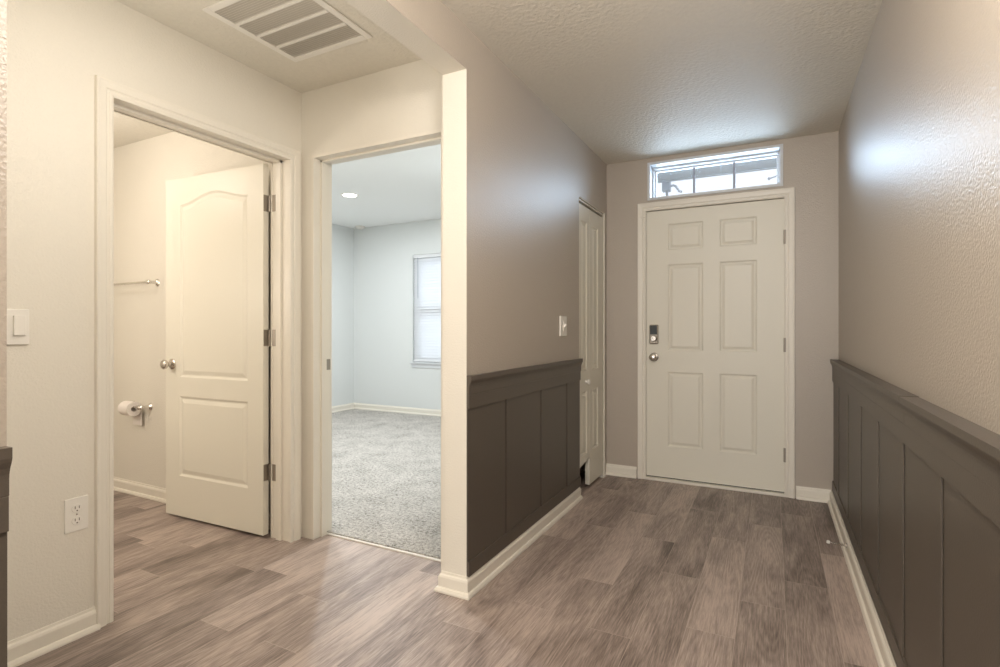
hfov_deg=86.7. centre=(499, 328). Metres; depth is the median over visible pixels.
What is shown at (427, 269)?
window blinds
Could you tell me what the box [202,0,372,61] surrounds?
ceiling vent
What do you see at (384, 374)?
wall
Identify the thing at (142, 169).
wall
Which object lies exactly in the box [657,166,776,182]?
fascia
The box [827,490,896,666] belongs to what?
baseboard
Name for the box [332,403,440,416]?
baseboard
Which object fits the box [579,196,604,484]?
door
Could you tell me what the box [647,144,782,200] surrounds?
window
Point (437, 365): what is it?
window
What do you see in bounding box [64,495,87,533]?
wall outlet
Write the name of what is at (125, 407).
toilet paper roll
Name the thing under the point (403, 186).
ceiling
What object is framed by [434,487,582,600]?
baseboard
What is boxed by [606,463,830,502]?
baseboard
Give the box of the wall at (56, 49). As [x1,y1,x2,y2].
[7,0,301,641]
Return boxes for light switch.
[7,309,28,344]
[559,316,566,335]
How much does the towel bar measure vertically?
0.052 m
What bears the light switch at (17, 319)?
attached to the wall at (56, 49)
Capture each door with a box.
[94,75,300,626]
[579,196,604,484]
[638,187,794,498]
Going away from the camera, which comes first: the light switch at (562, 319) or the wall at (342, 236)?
the light switch at (562, 319)
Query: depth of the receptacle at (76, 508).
1.97 m
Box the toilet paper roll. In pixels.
[118,401,141,425]
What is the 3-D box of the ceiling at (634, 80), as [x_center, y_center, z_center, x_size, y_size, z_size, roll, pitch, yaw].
[-0.904,-1.336,0.319,8.300,0.080,9.940,0,0,27]
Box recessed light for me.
[341,193,358,196]
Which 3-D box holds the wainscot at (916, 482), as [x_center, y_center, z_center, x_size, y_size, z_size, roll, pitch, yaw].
[1.030,0.630,1.214,0.048,0.861,5.102,0,0,27]
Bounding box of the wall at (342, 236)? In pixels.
[332,224,353,405]
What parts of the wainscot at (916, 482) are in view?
rail, chair rail, rail, chair rail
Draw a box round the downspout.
[662,182,681,195]
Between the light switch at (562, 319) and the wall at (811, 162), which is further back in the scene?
the wall at (811, 162)
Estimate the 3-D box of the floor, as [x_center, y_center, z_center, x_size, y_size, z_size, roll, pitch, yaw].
[-0.828,1.167,0.904,8.700,0.074,11.050,0,0,27]
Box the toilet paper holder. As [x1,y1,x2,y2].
[132,401,152,409]
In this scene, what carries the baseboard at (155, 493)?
attached to the wall at (142, 169)
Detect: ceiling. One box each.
[114,0,881,180]
[332,144,440,228]
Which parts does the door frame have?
strike plate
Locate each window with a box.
[410,257,440,368]
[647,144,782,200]
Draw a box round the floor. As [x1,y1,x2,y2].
[17,409,896,666]
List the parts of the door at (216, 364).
knob, casing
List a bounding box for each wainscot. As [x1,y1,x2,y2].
[0,446,12,666]
[467,358,582,576]
[830,359,999,666]
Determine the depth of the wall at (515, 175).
2.41 m
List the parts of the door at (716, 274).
knob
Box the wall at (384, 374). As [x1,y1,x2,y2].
[354,219,440,409]
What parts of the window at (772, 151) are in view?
sash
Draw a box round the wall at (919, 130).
[839,0,999,434]
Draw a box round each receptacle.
[72,504,81,512]
[72,516,81,524]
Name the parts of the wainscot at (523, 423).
rail, rail, chair rail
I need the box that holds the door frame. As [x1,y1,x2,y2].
[311,128,442,570]
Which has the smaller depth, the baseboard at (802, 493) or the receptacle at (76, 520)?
the receptacle at (76, 520)
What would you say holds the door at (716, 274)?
in the wall at (811, 162)
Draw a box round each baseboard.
[7,606,100,666]
[114,477,270,529]
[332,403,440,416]
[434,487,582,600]
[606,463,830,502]
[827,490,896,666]
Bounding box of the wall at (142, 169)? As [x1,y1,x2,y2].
[114,59,442,538]
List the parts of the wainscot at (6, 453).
rail, chair rail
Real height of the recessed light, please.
0.008 m
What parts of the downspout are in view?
spout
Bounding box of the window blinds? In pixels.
[413,253,440,361]
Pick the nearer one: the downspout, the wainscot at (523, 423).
the wainscot at (523, 423)
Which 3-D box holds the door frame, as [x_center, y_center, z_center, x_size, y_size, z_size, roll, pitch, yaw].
[-0.615,0.101,2.745,0.855,2.087,0.135,0,0,27]
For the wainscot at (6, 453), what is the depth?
0.90 m
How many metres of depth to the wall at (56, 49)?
1.93 m
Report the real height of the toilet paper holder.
0.052 m
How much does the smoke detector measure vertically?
0.040 m
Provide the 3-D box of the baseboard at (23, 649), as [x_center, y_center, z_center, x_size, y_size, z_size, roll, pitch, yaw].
[-1.694,1.102,1.714,0.027,0.084,0.698,0,0,27]
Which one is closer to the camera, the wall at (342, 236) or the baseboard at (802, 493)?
the baseboard at (802, 493)
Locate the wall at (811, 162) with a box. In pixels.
[580,131,838,502]
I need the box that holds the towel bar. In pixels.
[114,279,159,286]
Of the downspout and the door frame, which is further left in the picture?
the door frame
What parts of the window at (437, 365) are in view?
sill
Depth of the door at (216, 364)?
2.91 m
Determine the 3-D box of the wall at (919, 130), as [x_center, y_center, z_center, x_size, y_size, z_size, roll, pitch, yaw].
[1.159,-0.076,1.260,0.140,2.440,5.302,0,0,27]
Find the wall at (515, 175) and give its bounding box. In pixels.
[0,0,606,576]
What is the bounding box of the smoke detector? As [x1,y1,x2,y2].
[355,225,364,229]
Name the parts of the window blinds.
rail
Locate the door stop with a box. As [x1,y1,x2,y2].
[826,540,846,547]

